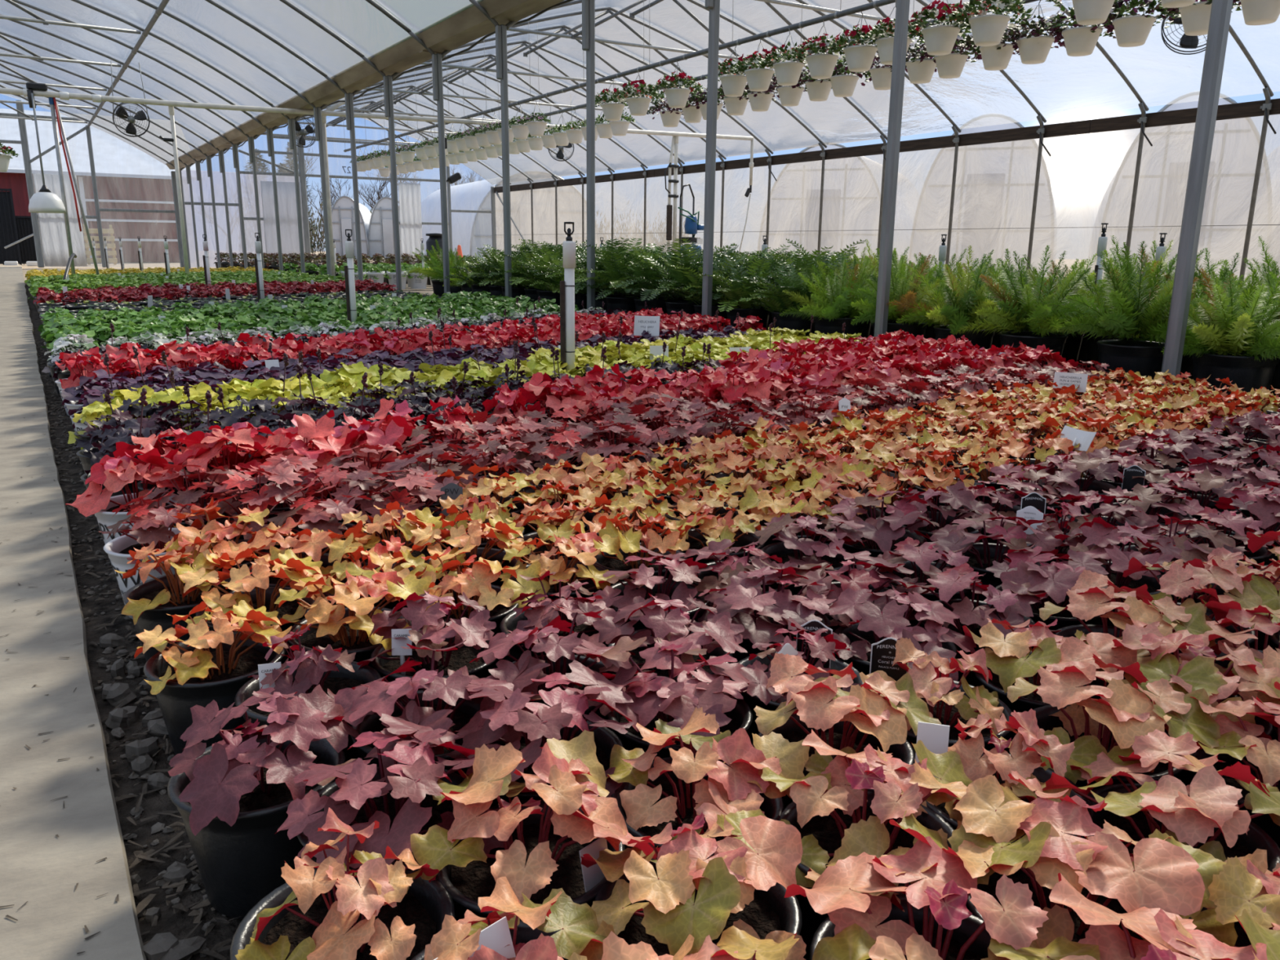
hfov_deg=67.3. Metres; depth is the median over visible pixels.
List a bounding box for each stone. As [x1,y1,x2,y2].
[97,659,111,667]
[99,632,124,648]
[102,683,113,700]
[104,707,130,729]
[106,682,137,706]
[111,657,126,679]
[111,727,124,738]
[118,648,129,658]
[121,706,139,725]
[124,736,158,761]
[125,660,138,669]
[127,665,144,677]
[130,755,155,776]
[138,678,151,690]
[142,710,163,726]
[142,932,178,959]
[145,906,161,922]
[146,718,168,737]
[146,772,169,790]
[154,737,159,745]
[159,936,206,959]
[161,866,193,884]
[166,861,186,872]
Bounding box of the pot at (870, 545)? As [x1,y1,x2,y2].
[835,528,927,580]
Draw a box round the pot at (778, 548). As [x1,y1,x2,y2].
[760,541,856,595]
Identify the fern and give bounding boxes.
[404,239,475,296]
[416,247,471,294]
[440,254,494,295]
[443,257,482,293]
[457,244,532,297]
[463,249,545,298]
[471,247,503,264]
[488,243,562,302]
[491,239,563,286]
[499,239,582,288]
[504,252,582,306]
[526,244,586,263]
[528,257,610,311]
[537,239,586,253]
[548,236,655,311]
[560,237,671,312]
[575,242,616,257]
[575,253,605,293]
[586,243,665,261]
[586,250,663,296]
[590,246,685,314]
[615,237,738,316]
[620,242,692,259]
[639,256,693,300]
[650,251,773,327]
[666,244,759,301]
[677,248,786,306]
[682,250,805,333]
[711,253,811,330]
[713,247,780,263]
[715,244,794,261]
[726,257,858,336]
[741,244,852,286]
[742,248,805,271]
[755,251,864,308]
[769,238,875,272]
[779,258,877,339]
[795,250,878,278]
[811,246,897,339]
[837,246,879,271]
[840,247,957,342]
[844,255,945,318]
[846,239,913,336]
[872,248,928,274]
[886,244,1044,351]
[892,256,964,286]
[904,268,972,342]
[908,248,1014,289]
[910,248,965,279]
[934,255,1037,347]
[954,258,1016,285]
[955,244,1106,369]
[959,248,1075,331]
[1003,253,1111,372]
[1020,235,1252,394]
[1030,259,1104,370]
[1062,251,1213,370]
[1090,240,1203,302]
[1094,240,1224,292]
[1132,273,1263,391]
[1160,268,1279,406]
[1162,247,1266,302]
[1191,266,1257,302]
[1199,235,1279,302]
[1199,257,1279,311]
[1213,262,1279,404]
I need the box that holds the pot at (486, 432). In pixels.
[480,431,496,435]
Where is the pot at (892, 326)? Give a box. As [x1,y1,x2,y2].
[871,319,927,342]
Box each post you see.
[166,160,191,268]
[177,158,199,268]
[183,151,209,265]
[193,146,221,267]
[204,140,233,267]
[217,133,248,268]
[233,124,264,268]
[250,115,283,270]
[271,104,305,273]
[295,91,331,276]
[324,75,363,280]
[361,56,402,291]
[408,31,453,295]
[469,0,519,297]
[527,178,533,246]
[551,175,557,244]
[577,172,584,251]
[582,0,595,310]
[607,168,613,246]
[640,164,646,248]
[677,160,683,244]
[701,0,719,324]
[718,154,724,252]
[764,148,771,253]
[817,142,825,253]
[874,0,910,337]
[876,134,886,262]
[945,125,959,266]
[1026,115,1044,271]
[1125,102,1146,266]
[1160,0,1232,390]
[1238,87,1271,284]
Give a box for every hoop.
[0,0,272,106]
[0,13,235,126]
[0,31,219,133]
[0,46,206,141]
[0,58,195,146]
[0,70,184,152]
[0,94,167,161]
[2,82,173,156]
[11,0,252,116]
[137,0,297,93]
[204,0,327,77]
[262,107,511,184]
[279,0,364,57]
[286,93,558,178]
[303,101,533,182]
[324,76,614,172]
[330,85,585,176]
[363,54,684,164]
[365,0,411,33]
[368,67,648,168]
[417,40,726,159]
[419,25,773,154]
[507,0,887,140]
[511,7,826,147]
[629,0,961,133]
[755,0,1046,123]
[1053,0,1149,111]
[1228,24,1273,97]
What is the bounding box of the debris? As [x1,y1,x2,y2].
[0,327,119,954]
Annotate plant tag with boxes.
[257,662,281,693]
[391,628,412,675]
[440,483,463,515]
[777,643,797,702]
[795,619,832,668]
[838,397,850,417]
[869,637,908,681]
[1015,506,1043,547]
[1020,492,1046,514]
[1121,465,1146,491]
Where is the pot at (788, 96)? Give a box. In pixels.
[777,85,804,106]
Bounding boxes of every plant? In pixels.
[24,275,39,287]
[26,269,43,277]
[27,275,43,286]
[27,284,53,308]
[28,272,45,278]
[28,278,48,288]
[29,280,48,288]
[29,281,50,291]
[30,285,53,300]
[32,275,48,279]
[33,292,54,318]
[35,287,53,299]
[36,283,53,289]
[36,290,62,301]
[36,292,64,305]
[37,311,68,335]
[38,289,61,299]
[40,306,74,320]
[40,324,67,360]
[41,315,69,332]
[41,341,96,395]
[44,271,56,276]
[45,318,86,341]
[45,325,79,351]
[46,330,100,354]
[47,269,308,278]
[47,333,94,360]
[48,275,62,282]
[48,279,66,284]
[48,333,93,359]
[50,312,85,331]
[52,271,62,274]
[52,284,68,292]
[52,346,91,379]
[54,324,88,333]
[54,346,101,416]
[55,288,78,293]
[58,290,77,302]
[58,355,114,393]
[59,279,80,284]
[61,378,113,431]
[62,293,83,309]
[64,368,133,408]
[65,284,83,290]
[65,442,186,564]
[67,396,132,449]
[68,389,114,431]
[71,273,84,277]
[71,288,93,302]
[73,309,99,320]
[74,388,143,473]
[75,282,93,288]
[76,280,88,283]
[76,290,99,302]
[78,276,91,280]
[79,315,108,323]
[79,315,109,338]
[80,344,106,356]
[80,352,139,377]
[80,387,148,530]
[82,273,93,277]
[84,278,97,283]
[84,322,115,370]
[85,281,103,288]
[88,325,126,346]
[89,289,110,302]
[89,324,120,341]
[91,274,102,277]
[91,353,149,405]
[93,286,111,298]
[94,310,117,323]
[97,284,116,292]
[97,291,111,302]
[97,319,126,338]
[97,385,154,418]
[98,281,113,284]
[98,487,205,619]
[99,283,115,287]
[99,293,122,302]
[100,336,128,346]
[101,310,130,325]
[103,342,155,377]
[104,337,143,347]
[104,349,168,384]
[105,277,120,281]
[106,287,118,294]
[106,320,143,337]
[107,398,178,444]
[111,289,129,301]
[111,325,152,348]
[112,306,137,315]
[112,426,220,495]
[115,286,128,290]
[115,532,240,662]
[117,307,142,325]
[117,314,148,323]
[117,374,167,388]
[118,288,137,299]
[119,282,129,287]
[121,293,142,302]
[121,316,150,328]
[122,463,255,528]
[124,330,168,350]
[124,412,187,455]
[125,280,144,288]
[125,286,137,293]
[126,275,137,280]
[127,345,165,391]
[133,292,147,301]
[133,322,169,346]
[133,348,186,378]
[133,600,292,755]
[134,276,146,280]
[134,369,204,422]
[137,284,151,293]
[137,311,160,319]
[138,341,149,355]
[139,306,165,315]
[140,287,159,297]
[141,283,155,288]
[142,274,155,278]
[142,332,176,346]
[142,364,195,385]
[143,288,165,300]
[144,310,173,317]
[146,318,173,334]
[147,280,158,284]
[147,373,214,400]
[147,382,221,441]
[152,340,207,373]
[154,284,165,288]
[154,291,173,300]
[154,339,183,348]
[155,390,242,472]
[157,280,171,283]
[157,346,218,374]
[160,324,191,340]
[160,351,218,417]
[162,288,177,297]
[163,282,175,288]
[164,273,177,279]
[164,497,279,571]
[165,284,179,288]
[165,314,196,328]
[166,291,186,300]
[167,360,230,390]
[167,684,359,919]
[168,309,188,316]
[168,315,204,340]
[168,336,201,343]
[169,280,180,285]
[169,302,192,313]
[170,425,283,502]
[173,287,186,293]
[173,395,249,430]
[174,275,186,279]
[177,289,194,297]
[177,307,201,315]
[177,313,204,324]
[178,547,332,664]
[179,326,200,350]
[182,282,192,286]
[182,286,203,297]
[183,328,218,344]
[183,342,228,374]
[185,277,200,284]
[186,317,207,328]
[188,386,267,452]
[190,283,200,288]
[191,288,207,299]
[191,322,228,341]
[191,333,226,346]
[191,340,206,346]
[194,277,204,282]
[195,306,224,318]
[198,315,211,321]
[198,369,252,384]
[198,377,231,400]
[199,283,212,290]
[200,288,213,297]
[200,317,218,324]
[200,462,307,543]
[201,361,244,377]
[202,303,216,310]
[202,315,236,333]
[203,280,217,284]
[203,287,217,296]
[205,340,237,369]
[208,288,225,298]
[208,328,238,345]
[209,422,306,484]
[210,321,232,345]
[211,279,224,284]
[212,304,233,315]
[212,315,229,322]
[212,342,253,377]
[213,252,227,269]
[213,307,242,319]
[214,281,228,286]
[214,301,230,307]
[215,377,266,395]
[215,381,269,417]
[217,284,229,289]
[219,252,230,267]
[221,272,234,275]
[221,324,244,344]
[222,299,247,309]
[222,342,265,371]
[223,286,237,295]
[223,303,243,311]
[223,342,257,365]
[223,516,367,597]
[224,282,237,287]
[226,253,241,268]
[227,315,258,337]
[227,367,266,381]
[227,395,275,436]
[228,329,269,342]
[229,340,258,354]
[229,453,330,515]
[230,807,454,959]
[231,277,248,283]
[231,287,248,296]
[231,308,246,314]
[233,284,250,295]
[233,311,255,324]
[234,300,255,307]
[234,622,381,762]
[236,333,280,360]
[237,253,248,264]
[239,253,254,268]
[240,308,266,319]
[240,316,266,329]
[240,353,291,421]
[240,367,286,383]
[242,285,257,294]
[242,356,279,374]
[243,344,297,368]
[243,411,295,459]
[244,274,255,279]
[244,326,275,340]
[244,333,266,342]
[248,253,256,264]
[248,289,266,295]
[248,302,273,311]
[250,254,266,268]
[250,301,273,307]
[253,322,286,337]
[255,363,338,439]
[256,287,270,294]
[256,317,273,324]
[256,413,354,499]
[257,377,314,405]
[257,477,372,558]
[258,297,279,304]
[261,305,293,318]
[262,253,271,268]
[262,253,274,266]
[263,282,272,287]
[263,313,283,322]
[265,288,283,296]
[265,315,293,336]
[266,254,279,270]
[266,339,309,362]
[266,342,289,377]
[269,280,280,285]
[269,300,290,307]
[271,561,432,668]
[272,284,288,295]
[274,253,286,267]
[274,277,288,283]
[274,713,504,870]
[275,323,312,338]
[276,253,289,264]
[279,358,315,373]
[279,366,334,424]
[280,329,303,351]
[280,332,321,361]
[282,262,299,272]
[282,276,292,280]
[283,282,297,290]
[283,306,301,317]
[284,253,294,263]
[284,288,299,293]
[284,297,297,305]
[284,351,324,391]
[285,348,338,381]
[286,316,320,336]
[287,254,300,273]
[287,315,304,323]
[288,277,302,282]
[288,284,306,293]
[288,303,302,316]
[288,409,386,469]
[289,301,311,317]
[290,461,391,534]
[292,312,308,319]
[293,253,305,262]
[293,280,302,284]
[293,335,315,352]
[294,354,324,366]
[295,337,337,362]
[296,311,321,316]
[298,262,315,271]
[299,287,318,293]
[300,279,314,284]
[301,332,329,341]
[302,308,323,315]
[302,315,323,331]
[303,294,324,302]
[303,332,346,362]
[303,386,355,413]
[304,254,319,266]
[304,300,327,312]
[305,263,319,275]
[305,283,323,293]
[305,298,319,304]
[306,358,342,377]
[307,324,337,337]
[308,253,323,269]
[310,253,321,264]
[311,315,328,324]
[313,375,356,394]
[313,528,435,611]
[314,276,324,280]
[314,282,324,289]
[314,372,377,428]
[314,444,406,501]
[315,321,346,333]
[315,333,357,355]
[316,253,325,263]
[318,264,341,275]
[318,266,340,275]
[318,313,335,321]
[318,360,347,367]
[319,283,336,293]
[320,254,326,264]
[320,299,338,306]
[320,348,368,364]
[320,361,389,395]
[321,309,344,316]
[321,311,339,319]
[322,302,346,315]
[322,317,348,332]
[324,284,336,291]
[327,280,339,288]
[329,337,374,360]
[332,297,346,301]
[332,415,417,474]
[333,275,344,279]
[333,640,523,783]
[335,253,341,267]
[335,284,345,292]
[336,299,346,307]
[336,316,357,327]
[337,254,346,266]
[337,325,371,335]
[337,361,399,413]
[337,397,380,421]
[339,332,388,357]
[340,266,355,277]
[340,308,363,318]
[340,501,442,567]
[341,315,360,326]
[342,267,368,281]
[342,358,389,369]
[342,361,373,368]
[345,322,373,332]
[346,327,359,332]
[347,319,376,333]
[347,327,389,357]
[347,377,406,417]
[355,254,369,266]
[355,282,366,293]
[355,293,367,302]
[355,298,364,302]
[355,298,378,306]
[355,303,369,311]
[355,310,385,328]
[355,351,404,365]
[356,281,369,285]
[356,301,369,306]
[356,398,429,459]
[356,588,497,690]
[360,443,471,507]
[360,467,464,537]
[363,265,380,271]
[363,282,382,292]
[363,311,388,320]
[364,266,386,278]
[364,266,386,283]
[364,278,373,283]
[365,293,383,302]
[365,306,387,315]
[366,349,404,361]
[367,297,382,305]
[368,321,401,333]
[368,336,404,355]
[368,364,420,385]
[368,369,416,389]
[370,254,383,263]
[373,254,385,264]
[373,402,434,448]
[373,536,550,668]
[375,303,394,310]
[376,328,410,355]
[377,262,391,267]
[377,314,406,329]
[378,282,394,291]
[378,297,397,306]
[379,264,392,282]
[379,320,404,328]
[382,265,392,284]
[382,284,397,291]
[384,296,404,302]
[385,327,414,355]
[386,254,395,264]
[386,267,408,288]
[386,308,409,319]
[386,356,422,369]
[387,254,395,264]
[388,347,435,367]
[389,297,402,304]
[389,317,410,350]
[389,360,425,373]
[389,375,451,419]
[390,314,409,325]
[391,305,412,316]
[391,371,443,432]
[394,305,414,314]
[395,311,419,333]
[395,333,440,359]
[397,302,418,309]
[397,373,453,398]
[399,420,479,466]
[400,263,412,271]
[400,434,488,488]
[401,254,413,265]
[401,264,415,284]
[401,293,422,302]
[403,254,416,264]
[403,319,428,333]
[404,297,420,305]
[404,346,428,359]
[405,266,418,287]
[406,266,427,288]
[406,299,416,306]
[408,310,432,318]
[408,314,433,328]
[408,316,436,327]
[408,325,442,345]
[410,511,528,588]
[410,729,654,920]
[411,324,447,346]
[411,876,614,959]
[412,313,435,319]
[413,253,421,265]
[413,306,435,315]
[414,368,455,397]
[416,305,437,315]
[417,294,439,306]
[417,302,439,308]
[418,363,462,377]
[421,395,478,448]
[424,265,431,284]
[424,335,464,370]
[425,334,480,355]
[426,320,465,367]
[427,307,441,330]
[428,313,453,325]
[428,330,456,368]
[431,313,460,327]
[432,376,496,435]
[434,303,459,316]
[434,463,541,535]
[435,303,459,311]
[435,311,458,320]
[435,320,449,327]
[435,334,478,357]
[436,309,442,332]
[437,299,456,306]
[438,493,524,551]
[439,292,458,303]
[439,294,459,304]
[439,327,475,346]
[441,360,494,413]
[441,385,484,423]
[442,321,473,346]
[444,327,473,336]
[444,421,538,475]
[445,659,639,807]
[448,320,472,332]
[452,308,471,334]
[453,314,479,325]
[455,356,495,375]
[456,290,475,298]
[456,293,474,300]
[456,307,480,320]
[456,367,503,400]
[457,297,477,307]
[457,297,478,306]
[457,306,479,318]
[458,435,534,534]
[459,316,484,325]
[459,332,502,360]
[459,343,502,360]
[460,303,479,317]
[462,347,492,389]
[462,354,497,368]
[465,325,503,351]
[468,316,497,328]
[468,320,502,347]
[469,351,498,368]
[469,409,539,457]
[469,601,635,730]
[472,290,491,300]
[472,324,498,349]
[475,293,492,301]
[475,297,499,310]
[476,298,497,311]
[476,396,546,430]
[477,306,500,319]
[478,307,502,323]
[478,382,541,435]
[480,304,495,310]
[480,312,504,324]
[480,357,537,407]
[480,363,533,418]
[488,340,533,394]
[491,294,504,297]
[491,331,531,353]
[494,319,524,342]
[494,340,530,368]
[495,296,514,302]
[495,297,511,302]
[495,321,528,348]
[495,343,534,354]
[496,298,521,312]
[496,308,521,329]
[496,317,511,322]
[496,347,532,367]
[496,350,530,367]
[497,325,531,346]
[499,526,624,607]
[499,570,617,662]
[500,306,520,316]
[500,501,619,564]
[502,360,533,385]
[503,308,528,318]
[509,311,524,320]
[511,480,602,533]
[512,294,533,309]
[512,429,602,484]
[513,458,607,506]
[515,297,531,321]
[516,419,599,465]
[518,303,538,324]
[519,307,537,328]
[519,316,557,351]
[519,379,593,435]
[520,301,539,311]
[520,407,599,445]
[522,316,542,328]
[522,323,557,348]
[523,319,546,328]
[523,322,555,343]
[523,372,593,422]
[524,303,547,315]
[524,307,546,319]
[524,328,559,346]
[525,322,560,359]
[526,352,582,375]
[528,351,559,368]
[531,346,551,354]
[532,364,575,377]
[536,297,555,307]
[536,349,573,403]
[537,296,551,317]
[537,302,555,309]
[542,314,559,326]
[544,302,559,315]
[544,345,582,414]
[547,311,559,315]
[547,315,578,333]
[549,324,586,345]
[552,322,559,333]
[555,337,590,346]
[557,341,587,349]
[567,332,611,377]
[573,364,632,415]
[574,308,587,313]
[574,311,587,323]
[574,314,596,324]
[574,315,600,333]
[574,323,599,333]
[574,331,595,350]
[574,345,601,374]
[574,355,600,376]
[574,363,616,385]
[576,300,594,315]
[577,325,611,346]
[577,423,662,473]
[578,395,641,440]
[579,449,662,493]
[580,333,612,347]
[580,410,653,457]
[580,808,806,959]
[582,457,672,515]
[583,381,642,424]
[584,306,605,313]
[585,346,608,408]
[586,312,606,324]
[586,489,673,542]
[586,635,783,768]
[588,307,610,315]
[592,313,617,326]
[592,592,746,689]
[593,339,632,360]
[593,345,636,363]
[593,545,719,631]
[594,506,689,586]
[595,315,618,328]
[597,319,631,343]
[598,301,604,317]
[600,332,641,366]
[600,925,799,959]
[604,322,637,341]
[605,307,626,314]
[605,311,629,320]
[605,706,809,849]
[606,337,645,382]
[610,313,630,321]
[610,315,634,343]
[613,360,648,384]
[616,321,634,331]
[617,316,634,328]
[619,337,637,346]
[620,366,665,387]
[623,375,680,422]
[624,365,668,408]
[625,309,648,321]
[627,322,641,340]
[627,343,649,357]
[627,404,699,447]
[628,392,696,431]
[628,422,704,462]
[631,311,645,321]
[631,338,655,351]
[631,348,676,364]
[633,307,663,320]
[635,329,661,342]
[635,353,682,382]
[638,336,662,343]
[644,314,668,331]
[648,337,679,345]
[648,436,722,482]
[650,341,684,384]
[650,476,751,528]
[653,346,688,397]
[653,368,724,409]
[654,368,699,406]
[656,313,668,318]
[657,320,677,337]
[657,454,717,504]
[658,309,684,340]
[659,314,677,323]
[662,315,686,337]
[664,310,689,322]
[667,318,700,334]
[667,341,688,352]
[667,499,766,583]
[668,329,704,364]
[670,347,714,369]
[670,386,720,426]
[674,333,701,346]
[674,408,755,456]
[677,397,738,439]
[678,313,695,322]
[679,327,705,337]
[680,315,719,332]
[681,342,715,371]
[684,314,708,331]
[684,538,798,606]
[685,330,719,340]
[685,341,714,347]
[688,429,768,483]
[690,341,725,366]
[691,342,727,375]
[693,368,752,411]
[697,313,726,331]
[697,347,736,368]
[698,335,725,344]
[698,364,739,401]
[698,559,851,679]
[701,338,738,349]
[702,327,722,337]
[702,440,802,502]
[705,372,772,417]
[706,315,733,333]
[706,351,740,368]
[713,310,730,337]
[713,342,748,350]
[714,460,805,515]
[715,347,763,369]
[720,324,742,335]
[720,395,772,432]
[721,331,749,340]
[729,312,747,337]
[729,407,801,454]
[730,348,779,376]
[730,617,863,747]
[733,315,766,331]
[733,337,756,347]
[736,357,794,411]
[739,484,845,546]
[742,328,773,340]
[742,341,772,351]
[742,416,819,462]
[751,367,811,412]
[753,348,798,368]
[753,653,941,811]
[754,511,867,595]
[756,334,781,343]
[759,322,779,351]
[760,728,973,959]
[764,388,821,431]
[764,394,843,437]
[765,338,804,355]
[766,435,840,478]
[768,317,793,337]
[768,334,798,345]
[768,351,804,377]
[772,369,839,405]
[779,344,817,368]
[780,360,817,397]
[780,448,863,514]
[781,333,800,339]
[784,328,809,337]
[784,545,927,658]
[784,810,1048,959]
[786,420,859,453]
[791,467,896,543]
[793,337,826,354]
[795,335,819,342]
[795,353,824,392]
[798,383,857,420]
[800,426,879,464]
[801,342,841,359]
[804,315,820,338]
[804,331,843,340]
[804,350,863,391]
[813,397,871,431]
[814,337,847,351]
[817,343,871,366]
[818,360,873,404]
[820,405,903,452]
[820,490,939,580]
[820,584,976,716]
[822,441,908,491]
[829,377,892,413]
[831,337,872,359]
[834,335,879,346]
[837,455,949,522]
[841,322,855,341]
[842,333,861,339]
[844,424,923,459]
[845,343,895,361]
[848,353,875,391]
[848,358,902,396]
[849,391,916,422]
[856,537,986,624]
[862,332,902,344]
[862,379,917,408]
[862,381,937,424]
[864,338,897,359]
[864,342,915,359]
[864,355,912,376]
[866,406,925,442]
[873,354,941,391]
[879,328,923,344]
[879,440,951,488]
[880,333,915,354]
[886,412,955,449]
[892,637,1013,754]
[893,338,934,355]
[894,480,1007,563]
[895,373,943,408]
[897,562,1061,686]
[898,334,938,348]
[901,351,938,383]
[901,401,960,432]
[907,374,977,417]
[908,348,954,390]
[911,449,986,511]
[917,428,989,477]
[920,341,957,369]
[921,708,1094,908]
[924,337,955,371]
[924,367,974,397]
[925,388,1002,423]
[926,349,980,375]
[927,507,1063,600]
[929,411,1005,444]
[937,475,1051,545]
[938,343,978,375]
[939,334,979,367]
[944,364,983,391]
[947,770,1226,948]
[948,372,991,406]
[950,349,1006,377]
[953,422,1024,466]
[955,442,1028,500]
[955,617,1137,754]
[964,369,1023,405]
[964,404,1029,435]
[966,346,989,358]
[967,542,1121,648]
[974,344,1026,376]
[974,365,1026,392]
[976,388,1029,423]
[982,430,1083,488]
[987,396,1058,431]
[987,460,1080,530]
[988,872,1279,959]
[990,380,1050,413]
[991,411,1062,458]
[995,364,1048,398]
[997,356,1046,383]
[1000,341,1042,375]
[1006,502,1093,564]
[1007,637,1220,839]
[1013,344,1078,380]
[1021,367,1067,387]
[1024,404,1094,450]
[1026,379,1075,404]
[1026,389,1086,422]
[1026,728,1279,871]
[1029,450,1124,515]
[1035,516,1182,626]
[1039,568,1215,684]
[1040,426,1097,478]
[1044,361,1093,386]
[1048,380,1103,405]
[1048,387,1106,421]
[1048,490,1162,560]
[1053,400,1125,439]
[1066,417,1141,468]
[1075,360,1108,386]
[1075,374,1119,399]
[1082,383,1137,416]
[1083,446,1169,502]
[1086,398,1151,429]
[1089,367,1146,392]
[1093,413,1170,459]
[1093,481,1204,536]
[1100,380,1155,408]
[1100,555,1262,653]
[1106,391,1173,426]
[1107,512,1244,602]
[1111,432,1198,492]
[1111,623,1279,786]
[1125,407,1204,444]
[1127,375,1182,399]
[1132,848,1279,959]
[1138,368,1211,394]
[1138,427,1231,493]
[1140,386,1199,413]
[1148,468,1242,530]
[1155,382,1230,412]
[1156,407,1225,435]
[1159,506,1276,568]
[1171,395,1241,436]
[1175,428,1267,473]
[1177,546,1279,650]
[1177,599,1279,740]
[1181,377,1245,407]
[1181,454,1279,517]
[1189,681,1279,848]
[1195,393,1262,430]
[1202,410,1279,472]
[1209,481,1279,565]
[1224,444,1279,484]
[1226,408,1279,465]
[1228,386,1279,414]
[1232,644,1279,740]
[1235,385,1279,414]
[1246,529,1279,582]
[1250,613,1279,652]
[1252,478,1279,517]
[1256,444,1279,478]
[1270,410,1279,426]
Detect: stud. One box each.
[15,100,44,267]
[85,124,106,267]
[170,171,184,267]
[235,168,244,258]
[297,137,311,262]
[387,131,395,254]
[446,166,453,253]
[490,186,496,253]
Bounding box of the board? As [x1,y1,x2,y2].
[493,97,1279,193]
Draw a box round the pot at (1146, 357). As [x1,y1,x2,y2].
[1096,339,1164,394]
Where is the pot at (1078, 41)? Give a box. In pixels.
[1062,26,1102,56]
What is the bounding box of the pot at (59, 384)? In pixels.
[54,377,79,416]
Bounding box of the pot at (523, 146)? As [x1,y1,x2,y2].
[515,139,530,152]
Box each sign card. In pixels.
[264,359,279,368]
[434,916,515,959]
[578,837,607,892]
[633,315,660,336]
[649,345,668,360]
[728,346,751,352]
[915,721,949,778]
[1053,371,1088,392]
[1060,425,1096,458]
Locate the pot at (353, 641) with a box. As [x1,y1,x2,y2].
[287,606,411,668]
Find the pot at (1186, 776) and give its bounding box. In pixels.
[1164,694,1273,786]
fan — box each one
[110,60,150,137]
[287,116,315,147]
[547,102,573,161]
[1160,0,1206,54]
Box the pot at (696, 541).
[678,528,764,583]
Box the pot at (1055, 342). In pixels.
[998,331,1067,369]
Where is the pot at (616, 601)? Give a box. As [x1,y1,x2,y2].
[608,577,710,631]
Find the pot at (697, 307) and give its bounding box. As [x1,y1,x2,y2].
[693,303,727,327]
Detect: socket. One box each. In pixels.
[185,164,189,183]
[195,160,199,180]
[205,155,209,177]
[217,150,222,173]
[231,144,236,168]
[248,137,252,162]
[266,128,271,156]
[288,119,293,149]
[313,106,319,140]
[344,93,350,129]
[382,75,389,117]
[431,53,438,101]
[495,24,502,79]
[582,0,588,50]
[705,0,713,9]
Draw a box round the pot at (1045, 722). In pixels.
[1032,705,1182,839]
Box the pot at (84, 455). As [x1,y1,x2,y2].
[75,443,136,473]
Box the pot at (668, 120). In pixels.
[659,110,682,127]
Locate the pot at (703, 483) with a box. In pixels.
[657,480,717,504]
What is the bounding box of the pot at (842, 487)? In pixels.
[780,478,855,514]
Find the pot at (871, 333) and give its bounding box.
[869,319,873,336]
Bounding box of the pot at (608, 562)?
[594,542,687,586]
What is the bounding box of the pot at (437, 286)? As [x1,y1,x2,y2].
[431,280,444,296]
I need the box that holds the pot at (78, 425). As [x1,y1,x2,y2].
[70,413,94,431]
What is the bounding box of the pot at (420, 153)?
[413,147,428,159]
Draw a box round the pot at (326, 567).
[248,552,347,597]
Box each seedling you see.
[37,299,60,306]
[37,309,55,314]
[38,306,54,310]
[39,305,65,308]
[66,302,81,313]
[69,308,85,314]
[76,299,99,305]
[80,303,106,310]
[93,305,115,310]
[106,300,124,306]
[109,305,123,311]
[118,300,139,306]
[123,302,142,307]
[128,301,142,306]
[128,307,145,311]
[141,299,163,306]
[146,301,169,306]
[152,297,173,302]
[152,301,175,304]
[158,303,173,310]
[173,296,192,302]
[178,296,201,302]
[180,300,197,305]
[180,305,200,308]
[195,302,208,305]
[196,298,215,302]
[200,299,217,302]
[202,295,222,301]
[207,299,226,304]
[218,298,237,303]
[221,294,240,299]
[236,295,256,301]
[240,293,257,297]
[279,293,298,297]
[282,293,302,299]
[292,297,304,302]
[297,292,314,297]
[320,294,340,298]
[331,290,346,293]
[358,293,374,295]
[372,291,389,295]
[385,291,403,295]
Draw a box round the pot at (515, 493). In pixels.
[469,474,533,534]
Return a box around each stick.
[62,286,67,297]
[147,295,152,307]
[158,315,165,321]
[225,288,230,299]
[267,294,272,300]
[369,305,375,311]
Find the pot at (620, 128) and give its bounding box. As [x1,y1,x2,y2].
[608,120,630,136]
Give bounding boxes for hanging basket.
[0,142,18,172]
[350,149,365,171]
[356,146,372,170]
[361,144,378,168]
[367,144,385,167]
[377,142,391,166]
[377,165,390,177]
[386,137,405,164]
[387,165,399,174]
[395,162,408,173]
[396,136,415,162]
[404,150,417,172]
[410,132,430,159]
[412,155,423,170]
[417,158,432,168]
[418,130,438,157]
[427,155,439,168]
[428,134,450,155]
[436,152,449,166]
[444,123,459,152]
[447,151,464,164]
[448,124,472,151]
[453,151,467,163]
[458,118,479,149]
[464,146,480,161]
[469,114,494,146]
[471,145,493,159]
[479,111,502,144]
[484,144,497,157]
[492,115,516,142]
[493,143,502,155]
[508,104,528,139]
[509,137,519,154]
[513,136,532,152]
[520,100,550,136]
[527,133,545,150]
[540,116,559,147]
[548,113,570,146]
[561,109,586,143]
[576,117,599,140]
[595,79,629,120]
[595,111,613,138]
[603,102,635,136]
[612,71,664,115]
[646,87,684,127]
[650,60,703,107]
[666,84,720,123]
[684,87,728,119]
[705,45,754,97]
[717,73,757,115]
[728,38,779,91]
[738,80,779,111]
[758,28,811,85]
[758,60,810,106]
[788,67,844,101]
[791,20,846,79]
[808,53,872,97]
[826,11,884,71]
[857,53,907,89]
[859,0,924,65]
[889,38,937,84]
[907,0,971,55]
[909,24,981,78]
[946,0,1032,46]
[954,22,1033,71]
[996,0,1066,64]
[1039,4,1124,56]
[1045,0,1118,25]
[1090,0,1181,47]
[1153,0,1241,35]
[1160,0,1195,8]
[1205,0,1279,25]
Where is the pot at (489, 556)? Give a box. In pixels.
[424,547,517,588]
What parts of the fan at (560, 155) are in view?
motor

